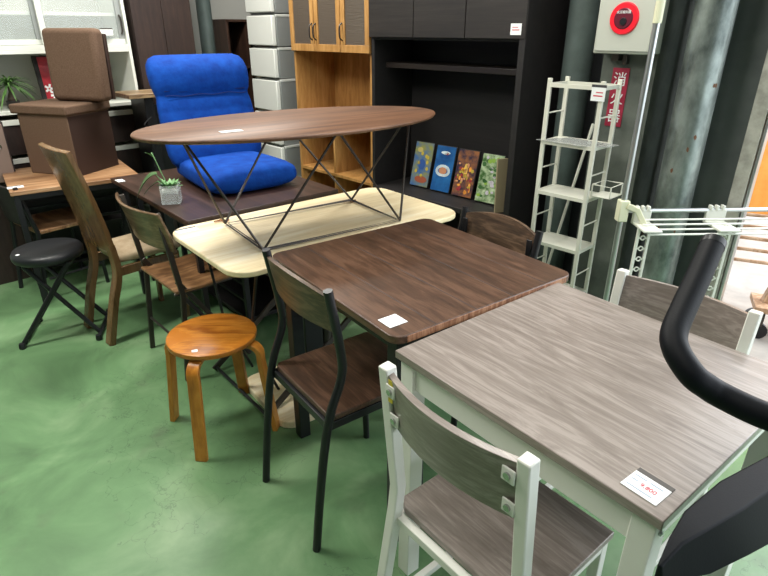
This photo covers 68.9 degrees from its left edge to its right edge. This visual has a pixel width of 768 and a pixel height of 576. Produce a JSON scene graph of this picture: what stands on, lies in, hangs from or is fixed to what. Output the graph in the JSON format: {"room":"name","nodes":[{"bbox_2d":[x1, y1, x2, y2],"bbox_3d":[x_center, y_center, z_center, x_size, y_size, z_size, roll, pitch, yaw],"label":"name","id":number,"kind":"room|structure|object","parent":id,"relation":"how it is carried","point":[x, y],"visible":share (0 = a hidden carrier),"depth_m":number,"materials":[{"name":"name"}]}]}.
{"room":"second-hand shop","nodes":[
{"label":"second-hand shop","id":0,"kind":"room"},
{"bbox_2d":[189,0,250,53],"bbox_3d":[-3.515,-1.404,3.039,6.400,2.800,0.100,-22,33,-39],"label":"wall","id":1,"kind":"structure","parent":0,"point":[220,9],"depth_m":4.77,"materials":[{"name":"grey paint"}]},
{"bbox_2d":[0,216,767,575],"bbox_3d":[4.691,0.116,3.325,20.383,0.200,15.056,0,25,0],"label":"floor","id":2,"kind":"structure","parent":0,"point":[97,478],"depth_m":1.98,"materials":[{"name":"green paint"}]},
{"bbox_2d":[0,121,39,284],"bbox_3d":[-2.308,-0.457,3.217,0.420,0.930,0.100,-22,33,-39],"label":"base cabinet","id":3,"kind":"object","parent":2,"relation":"on","point":[8,272],"visible":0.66,"depth_m":3.33,"materials":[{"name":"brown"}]},
{"bbox_2d":[0,185,109,294],"bbox_3d":[-1.917,-0.318,3.239,0.363,0.664,0.415,18,30,34],"label":"dining chair","id":4,"kind":"object","parent":2,"relation":"on","point":[62,218],"visible":0.75,"depth_m":3.14,"materials":[{"name":"black metal"}]},
{"bbox_2d":[10,238,107,349],"bbox_3d":[-1.615,0.009,2.775,0.372,0.456,0.322,-6,26,-14],"label":"folding stool","id":5,"kind":"object","parent":2,"relation":"on","point":[45,253],"visible":0.97,"depth_m":2.67,"materials":[{"name":"black leather"}]},
{"bbox_2d":[0,0,150,211],"bbox_3d":[-2.135,-1.185,3.518,1.050,2.000,0.426,-22,33,-39],"label":"tall cabinet","id":6,"kind":"object","parent":2,"relation":"on","point":[22,22],"visible":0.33,"depth_m":3.57,"materials":[{"name":"grey"}]},
{"bbox_2d":[0,75,36,111],"bbox_3d":[-2.212,-1.154,3.306,0.308,0.190,0.314,-18,30,-33],"label":"potted plant","id":7,"kind":"object","parent":6,"relation":"on","point":[11,99],"visible":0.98,"depth_m":3.28,"materials":[{"name":"green plant"}]},
{"bbox_2d":[31,55,54,98],"bbox_3d":[-2.046,-1.294,3.501,0.210,0.297,0.058,-22,33,-39],"label":"framed picture","id":8,"kind":"object","parent":6,"relation":"on","point":[40,64],"visible":0.3,"depth_m":3.44,"materials":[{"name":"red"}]},
{"bbox_2d":[0,11,114,16],"bbox_3d":[-2.163,-1.637,3.341,1.014,0.020,0.315,-22,33,-39],"label":"shelf","id":9,"kind":"object","parent":6,"relation":"attached to","point":[2,13],"depth_m":3.41,"materials":[{"name":"grey"}]},
{"bbox_2d":[0,48,128,54],"bbox_3d":[-2.139,-1.441,3.404,1.014,0.020,0.385,-22,33,-39],"label":"shelf","id":10,"kind":"object","parent":6,"relation":"attached to","point":[3,51],"depth_m":3.26,"materials":[{"name":"grey"}]},
{"bbox_2d":[0,97,130,115],"bbox_3d":[-2.139,-1.146,3.541,1.014,0.020,0.385,-22,33,-39],"label":"shelf","id":11,"kind":"object","parent":6,"relation":"attached to","point":[119,101],"depth_m":3.64,"materials":[{"name":"grey"}]},
{"bbox_2d":[99,28,112,34],"bbox_3d":[-1.722,-1.590,3.474,0.075,0.042,0.002,-22,33,-39],"label":"price tag","id":12,"kind":"object","parent":6,"relation":"attached to","point":[108,31],"visible":0.89,"depth_m":3.48,"materials":[{"name":"white paper"}]},
{"bbox_2d":[24,187,128,277],"bbox_3d":[-1.927,-0.394,3.540,0.530,0.545,0.140,-17,30,-32],"label":"storage rack","id":13,"kind":"object","parent":2,"relation":"on","point":[113,215],"visible":0.15,"depth_m":3.58,"materials":[{"name":"black metal"}]},
{"bbox_2d":[24,187,119,202],"bbox_3d":[-1.927,-0.590,3.449,0.530,0.018,0.140,-17,30,-32],"label":"shelf","id":14,"kind":"object","parent":13,"relation":"attached to","point":[117,189],"depth_m":3.36,"materials":[{"name":"brown wood"}]},
{"bbox_2d":[31,213,125,235],"bbox_3d":[-1.927,-0.409,3.533,0.530,0.018,0.140,-17,30,-32],"label":"shelf","id":15,"kind":"object","parent":13,"relation":"attached to","point":[113,217],"depth_m":3.59,"materials":[{"name":"brown wood"}]},
{"bbox_2d":[2,159,154,301],"bbox_3d":[-1.811,-0.368,3.359,0.635,0.650,0.600,-17,30,-32],"label":"desk","id":16,"kind":"object","parent":2,"relation":"on","point":[36,185],"visible":0.37,"depth_m":3.08,"materials":[{"name":"brown wood"}]},
{"bbox_2d":[7,185,23,188],"bbox_3d":[-1.928,-0.528,2.928,0.075,0.002,0.056,-16,29,-31],"label":"price tag","id":17,"kind":"object","parent":16,"relation":"on","point":[17,186],"visible":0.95,"depth_m":2.94,"materials":[{"name":"white paper"}]},
{"bbox_2d":[9,98,118,175],"bbox_3d":[-1.830,-0.881,3.242,0.380,0.378,0.343,7,26,14],"label":"storage ottoman","id":18,"kind":"object","parent":16,"relation":"on","point":[83,129],"visible":0.82,"depth_m":3.12,"materials":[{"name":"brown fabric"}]},
{"bbox_2d":[42,28,115,101],"bbox_3d":[-1.703,-1.243,3.124,0.350,0.376,0.124,7,26,15],"label":"storage ottoman","id":19,"kind":"object","parent":18,"relation":"on","point":[78,60],"visible":1,"depth_m":3.07,"materials":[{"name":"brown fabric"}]},
{"bbox_2d":[38,142,190,345],"bbox_3d":[-1.292,-0.252,2.770,0.312,0.940,0.473,21,32,37],"label":"chair","id":20,"kind":"object","parent":2,"relation":"on","point":[95,233],"visible":0.79,"depth_m":2.66,"materials":[{"name":"brown wood"}]},
{"bbox_2d":[115,89,177,248],"bbox_3d":[-1.400,-0.823,3.879,0.640,1.040,0.294,-22,33,-39],"label":"desk","id":21,"kind":"object","parent":2,"relation":"on","point":[145,113],"visible":0.3,"depth_m":3.63,"materials":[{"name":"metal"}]},
{"bbox_2d":[123,0,195,229],"bbox_3d":[-1.663,-1.493,4.066,0.410,2.100,0.580,-22,33,-39],"label":"wardrobe","id":22,"kind":"object","parent":2,"relation":"on","point":[155,27],"visible":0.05,"depth_m":3.71,"materials":[{"name":"brown wood"}]},
{"bbox_2d":[115,192,251,380],"bbox_3d":[-0.894,-0.036,2.509,0.390,0.771,0.430,-21,32,-38],"label":"dining chair","id":23,"kind":"object","parent":2,"relation":"on","point":[180,275],"visible":0.79,"depth_m":2.40,"materials":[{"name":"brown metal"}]},
{"bbox_2d":[195,0,215,53],"bbox_3d":[-1.386,-2.017,4.364,0.110,2.800,0.110,0,25,0],"label":"drain pipe","id":24,"kind":"object","parent":2,"relation":"on","point":[203,7],"visible":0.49,"depth_m":4.32,"materials":[{"name":"grey metal"}]},
{"bbox_2d":[164,313,279,461],"bbox_3d":[-0.622,0.345,2.107,0.337,0.407,0.337,-18,30,-33],"label":"round stool","id":25,"kind":"object","parent":2,"relation":"on","point":[197,340],"visible":0.98,"depth_m":2.00,"materials":[{"name":"orange wood"}]},
{"bbox_2d":[110,168,337,314],"bbox_3d":[-0.843,-0.230,3.024,0.780,0.680,0.985,-20,32,-37],"label":"table","id":26,"kind":"object","parent":2,"relation":"on","point":[195,205],"visible":0.48,"depth_m":2.66,"materials":[{"name":"brown wood"}]},
{"bbox_2d":[137,152,181,202],"bbox_3d":[-1.011,-0.491,2.500,0.207,0.233,0.112,-5,25,-11],"label":"potted plant","id":27,"kind":"object","parent":26,"relation":"on","point":[170,191],"visible":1,"depth_m":2.52,"materials":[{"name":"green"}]},
{"bbox_2d":[145,53,296,193],"bbox_3d":[-0.809,-0.848,2.832,0.525,0.603,0.663,-18,30,-34],"label":"chair","id":28,"kind":"object","parent":26,"relation":"on","point":[184,86],"visible":0.8,"depth_m":2.84,"materials":[{"name":"blue fabric"}]},
{"bbox_2d":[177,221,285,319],"bbox_3d":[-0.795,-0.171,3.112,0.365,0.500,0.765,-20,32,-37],"label":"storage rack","id":29,"kind":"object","parent":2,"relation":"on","point":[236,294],"visible":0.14,"depth_m":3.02,"materials":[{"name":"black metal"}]},
{"bbox_2d":[208,274,285,319],"bbox_3d":[-0.795,-0.008,3.187,0.365,0.020,0.765,-20,32,-37],"label":"shelf","id":30,"kind":"object","parent":29,"relation":"attached to","point":[264,294],"depth_m":3.06,"materials":[{"name":"black wood"}]},
{"bbox_2d":[212,19,262,111],"bbox_3d":[-1.221,-1.580,5.002,0.406,1.473,0.280,-22,33,-39],"label":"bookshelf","id":31,"kind":"object","parent":2,"relation":"on","point":[230,35],"visible":0.07,"depth_m":4.71,"materials":[{"name":"brown wood"}]},
{"bbox_2d":[245,0,301,204],"bbox_3d":[-0.770,-1.471,4.474,0.408,1.718,0.342,-22,33,-39],"label":"storage drawers","id":32,"kind":"object","parent":2,"relation":"on","point":[275,88],"visible":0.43,"depth_m":4.20,"materials":[{"name":"grey plastic"}]},
{"bbox_2d":[248,318,332,427],"bbox_3d":[-0.329,0.161,2.273,0.420,0.600,0.400,-18,30,-33],"label":"pedestal stand","id":33,"kind":"object","parent":2,"relation":"on","point":[315,336],"visible":0.17,"depth_m":2.23,"materials":[{"name":"beige wood"}]},
{"bbox_2d":[173,188,455,417],"bbox_3d":[-0.262,0.021,2.491,1.090,0.668,0.610,-19,31,-36],"label":"folding table","id":34,"kind":"object","parent":2,"relation":"on","point":[218,244],"visible":0.65,"depth_m":2.31,"materials":[{"name":"beige wood"}]},
{"bbox_2d":[174,226,199,233],"bbox_3d":[-0.788,-0.232,2.239,0.085,0.002,0.053,-18,30,-34],"label":"price tag","id":35,"kind":"object","parent":34,"relation":"on","point":[189,229],"visible":1,"depth_m":2.23,"materials":[{"name":"white paper"}]},
{"bbox_2d":[130,106,434,249],"bbox_3d":[-0.318,-0.454,2.221,1.224,0.412,0.636,-16,29,-31],"label":"table","id":36,"kind":"object","parent":34,"relation":"on","point":[320,122],"visible":0.99,"depth_m":2.06,"materials":[{"name":"brown wood"}]},
{"bbox_2d":[218,129,242,132],"bbox_3d":[-0.517,-0.530,1.892,0.075,0.002,0.034,-16,29,-31],"label":"price tag","id":37,"kind":"object","parent":36,"relation":"on","point":[237,130],"visible":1,"depth_m":1.88,"materials":[{"name":"white paper"}]},
{"bbox_2d":[288,0,372,200],"bbox_3d":[-0.243,-1.334,3.900,0.410,1.950,0.810,-22,33,-39],"label":"tall cabinet","id":38,"kind":"object","parent":2,"relation":"on","point":[331,43],"visible":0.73,"depth_m":4.03,"materials":[{"name":"brown wood"}]},
{"bbox_2d":[303,159,370,185],"bbox_3d":[-0.231,-0.863,4.131,0.345,0.020,0.770,-22,33,-39],"label":"shelf","id":39,"kind":"object","parent":38,"relation":"attached to","point":[354,173],"depth_m":4.10,"materials":[{"name":"brown wood"}]},
{"bbox_2d":[262,248,422,552],"bbox_3d":[-0.132,0.289,1.725,0.442,0.830,0.371,-17,30,-32],"label":"dining chair","id":40,"kind":"object","parent":2,"relation":"on","point":[337,383],"visible":0.88,"depth_m":1.63,"materials":[{"name":"brown wood"}]},
{"bbox_2d":[273,219,568,540],"bbox_3d":[0.098,0.254,1.917,0.675,0.730,0.691,-17,30,-32],"label":"dining table","id":41,"kind":"object","parent":2,"relation":"on","point":[433,275],"visible":0.8,"depth_m":1.69,"materials":[{"name":"brown wood"}]},
{"bbox_2d":[378,314,407,327],"bbox_3d":[0.022,0.083,1.415,0.056,0.002,0.052,-17,30,-33],"label":"price tag","id":42,"kind":"object","parent":41,"relation":"on","point":[393,320],"visible":1,"depth_m":1.42,"materials":[{"name":"white paper"}]},
{"bbox_2d":[369,0,569,259],"bbox_3d":[0.420,-1.066,3.261,0.374,2.000,1.090,-22,33,-39],"label":"shelving unit","id":43,"kind":"object","parent":2,"relation":"on","point":[485,86],"depth_m":3.21,"materials":[{"name":"black wood"}]},
{"bbox_2d":[410,141,435,187],"bbox_3d":[0.251,-0.802,3.635,0.150,0.278,0.082,21,32,37],"label":"panel","id":44,"kind":"object","parent":43,"relation":"on","point":[425,151],"visible":1,"depth_m":3.62,"materials":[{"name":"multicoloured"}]},
{"bbox_2d":[373,177,502,213],"bbox_3d":[0.414,-0.563,3.495,0.358,0.030,1.030,-22,33,-39],"label":"shelf","id":45,"kind":"object","parent":43,"relation":"attached to","point":[455,203],"depth_m":3.47,"materials":[{"name":"black wood"}]},
{"bbox_2d":[430,144,457,193],"bbox_3d":[0.376,-0.748,3.517,0.150,0.278,0.082,21,32,37],"label":"panel","id":46,"kind":"object","parent":43,"relation":"on","point":[444,166],"visible":1,"depth_m":3.51,"materials":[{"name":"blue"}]},
{"bbox_2d":[374,37,518,41],"bbox_3d":[0.421,-1.392,3.119,0.338,0.020,1.030,-22,33,-39],"label":"shelf","id":47,"kind":"object","parent":43,"relation":"attached to","point":[376,39],"depth_m":3.16,"materials":[{"name":"black wood"}]},
{"bbox_2d":[386,61,516,75],"bbox_3d":[0.457,-1.266,3.216,0.238,0.030,1.029,-22,33,-39],"label":"shelf","id":48,"kind":"object","parent":43,"relation":"attached to","point":[509,68],"depth_m":3.21,"materials":[{"name":"black wood"}]},
{"bbox_2d":[451,148,480,198],"bbox_3d":[0.497,-0.695,3.403,0.150,0.278,0.082,21,32,37],"label":"panel","id":49,"kind":"object","parent":43,"relation":"on","point":[468,161],"visible":1,"depth_m":3.39,"materials":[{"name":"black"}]},
{"bbox_2d":[474,152,506,204],"bbox_3d":[0.622,-0.641,3.285,0.150,0.278,0.082,21,32,37],"label":"panel","id":50,"kind":"object","parent":43,"relation":"on","point":[485,191],"visible":0.87,"depth_m":3.29,"materials":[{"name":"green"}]},
{"bbox_2d":[494,158,507,212],"bbox_3d":[0.710,-0.573,3.123,0.190,0.300,0.028,-7,26,-15],"label":"leaning board","id":51,"kind":"object","parent":43,"relation":"on","point":[502,164],"visible":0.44,"depth_m":3.10,"materials":[{"name":"brown wood"}]},
{"bbox_2d":[510,23,521,34],"bbox_3d":[0.625,-1.227,2.655,0.002,0.050,0.060,-22,33,-39],"label":"price tag","id":52,"kind":"object","parent":43,"relation":"attached to","point":[516,28],"visible":1,"depth_m":2.65,"materials":[{"name":"white paper"}]},
{"bbox_2d":[377,361,613,575],"bbox_3d":[0.221,0.535,1.209,0.397,0.818,0.360,-19,31,-35],"label":"dining chair","id":53,"kind":"object","parent":2,"relation":"on","point":[487,506],"visible":1,"depth_m":1.14,"materials":[{"name":"white wood"}]},
{"bbox_2d":[451,206,543,426],"bbox_3d":[0.302,0.151,2.054,0.442,0.805,0.371,-17,30,-33],"label":"dining chair","id":54,"kind":"object","parent":2,"relation":"on","point":[505,231],"visible":0.27,"depth_m":1.98,"materials":[{"name":"brown wood"}]},
{"bbox_2d":[538,0,600,269],"bbox_3d":[0.940,-1.229,2.660,0.140,2.800,0.140,0,25,0],"label":"drain pipe","id":55,"kind":"object","parent":2,"relation":"on","point":[583,15],"visible":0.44,"depth_m":2.74,"materials":[{"name":"grey metal"}]},
{"bbox_2d":[547,123,594,263],"bbox_3d":[0.902,-0.328,2.856,0.180,1.002,0.017,13,28,26],"label":"metal rail","id":56,"kind":"object","parent":2,"relation":"on","point":[592,124],"visible":0.56,"depth_m":2.75,"materials":[{"name":"grey metal"}]},
{"bbox_2d":[531,76,623,292],"bbox_3d":[0.897,-0.339,2.632,0.164,1.207,0.354,-22,33,-39],"label":"rack","id":57,"kind":"object","parent":2,"relation":"on","point":[568,244],"visible":0.69,"depth_m":2.57,"materials":[{"name":"grey metal"}]},
{"bbox_2d":[542,232,589,249],"bbox_3d":[0.865,-0.222,2.722,0.150,0.010,0.253,-22,33,-39],"label":"shelf","id":58,"kind":"object","parent":57,"relation":"attached to","point":[550,239],"depth_m":2.70,"materials":[{"name":"grey metal"}]},
{"bbox_2d":[540,185,594,198],"bbox_3d":[0.865,-0.445,2.619,0.150,0.010,0.253,-22,33,-39],"label":"shelf","id":59,"kind":"object","parent":57,"relation":"attached to","point":[559,191],"depth_m":2.61,"materials":[{"name":"grey metal"}]},
{"bbox_2d":[536,137,618,147],"bbox_3d":[0.865,-0.652,2.504,0.165,0.002,0.330,-22,33,-39],"label":"shelf","id":60,"kind":"object","parent":57,"relation":"on","point":[566,140],"visible":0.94,"depth_m":2.49,"materials":[{"name":"white metal"}]},
{"bbox_2d":[590,84,606,101],"bbox_3d":[0.881,-0.801,2.301,0.003,0.064,0.064,-22,33,-39],"label":"price tag","id":61,"kind":"object","parent":57,"relation":"hanging from","point":[598,92],"visible":1,"depth_m":2.30,"materials":[{"name":"white paper"}]},
{"bbox_2d":[590,180,623,199],"bbox_3d":[0.988,-0.436,2.482,0.117,0.057,0.092,-22,33,-39],"label":"basket","id":62,"kind":"object","parent":57,"relation":"on","point":[603,194],"depth_m":2.49,"materials":[{"name":"grey metal"}]},
{"bbox_2d":[395,282,767,575],"bbox_3d":[0.470,0.496,1.406,0.625,0.720,0.642,-18,31,-34],"label":"dining table","id":63,"kind":"object","parent":2,"relation":"on","point":[580,382],"visible":0.83,"depth_m":1.16,"materials":[{"name":"grey wood"}]},
{"bbox_2d":[620,467,674,505],"bbox_3d":[0.431,0.324,0.917,0.059,0.002,0.062,-17,30,-33],"label":"price tag","id":64,"kind":"object","parent":63,"relation":"on","point":[641,482],"visible":1,"depth_m":0.92,"materials":[{"name":"white paper"}]},
{"bbox_2d":[545,268,762,565],"bbox_3d":[0.664,0.402,1.521,0.397,0.798,0.360,-20,31,-36],"label":"dining chair","id":65,"kind":"object","parent":2,"relation":"on","point":[715,320],"visible":0.31,"depth_m":1.44,"materials":[{"name":"white wood"}]},
{"bbox_2d":[603,0,767,300],"bbox_3d":[1.465,-0.725,2.166,0.970,2.300,0.441,0,25,0],"label":"drying rack","id":66,"kind":"object","parent":2,"relation":"on","point":[714,216],"visible":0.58,"depth_m":2.33,"materials":[{"name":"silver metal"}]},
{"bbox_2d":[642,0,739,284],"bbox_3d":[1.272,-1.006,2.178,0.150,2.800,0.151,0,25,0],"label":"drain pipe","id":67,"kind":"object","parent":2,"relation":"on","point":[712,22],"visible":0.8,"depth_m":2.28,"materials":[{"name":"metal"}]},
{"bbox_2d":[654,233,767,575],"bbox_3d":[0.618,0.547,0.797,0.523,1.138,0.589,0,25,0],"label":"exercise bike","id":68,"kind":"object","parent":2,"relation":"on","point":[728,523],"visible":1,"depth_m":0.78,"materials":[{"name":"black plastic"}]},
{"bbox_2d":[734,212,767,264],"bbox_3d":[2.172,-0.130,3.071,0.530,0.540,0.050,11,27,23],"label":"wooden rack","id":69,"kind":"object","parent":2,"relation":"on","point":[747,214],"visible":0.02,"depth_m":3.07,"materials":[{"name":"brown wood"}]},
{"bbox_2d":[745,287,767,338],"bbox_3d":[2.102,-0.041,2.756,0.424,0.643,0.216,11,27,23],"label":"timber dolly","id":70,"kind":"object","parent":2,"relation":"on","point":[759,302],"visible":0.62,"depth_m":2.85,"materials":[{"name":"beige wood"}]},
{"bbox_2d":[748,140,767,214],"bbox_3d":[2.670,-0.967,3.095,1.300,2.040,0.030,0,25,0],"label":"board","id":71,"kind":"object","parent":2,"relation":"on","point":[759,198],"visible":0.02,"depth_m":3.25,"materials":[{"name":"orange wood"}]},
{"bbox_2d":[251,14,603,280],"bbox_3d":[0.129,-1.785,3.863,0.100,2.800,4.460,-22,33,-39],"label":"wall","id":72,"kind":"structure","parent":0,"point":[597,63],"depth_m":3.14,"materials":[{"name":"grey"}]},
{"bbox_2d":[569,0,694,301],"bbox_3d":[1.178,-1.149,2.486,0.300,2.800,0.240,-22,33,-39],"label":"wall column","id":73,"kind":"structure","parent":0,"point":[667,65],"depth_m":2.60,"materials":[{"name":"grey metal"}]},
{"bbox_2d":[604,68,629,126],"bbox_3d":[1.050,-0.857,2.523,0.004,0.250,0.076,-22,33,-39],"label":"wall sign","id":74,"kind":"object","parent":73,"relation":"attached to","point":[618,73],"visible":0.69,"depth_m":2.52,"materials":[{"name":"red"}]},
{"bbox_2d":[593,0,669,64],"bbox_3d":[1.026,-1.143,2.324,0.122,0.405,0.250,-22,33,-39],"label":"alarm box","id":75,"kind":"object","parent":73,"relation":"attached to","point":[623,26],"visible":1,"depth_m":2.31,"materials":[{"name":"grey metal"}]},
{"bbox_2d":[672,0,767,286],"bbox_3d":[1.484,-1.058,2.290,0.160,2.800,0.235,-22,33,-39],"label":"pillar","id":76,"kind":"structure","parent":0,"point":[748,46],"depth_m":2.35,"materials":[{"name":"grey concrete"}]},
{"bbox_2d":[705,51,767,300],"bbox_3d":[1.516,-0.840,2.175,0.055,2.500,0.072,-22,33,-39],"label":"door","id":77,"kind":"structure","parent":76,"relation":"attached to","point":[756,136],"depth_m":2.31,"materials":[{"name":"silver metal"}]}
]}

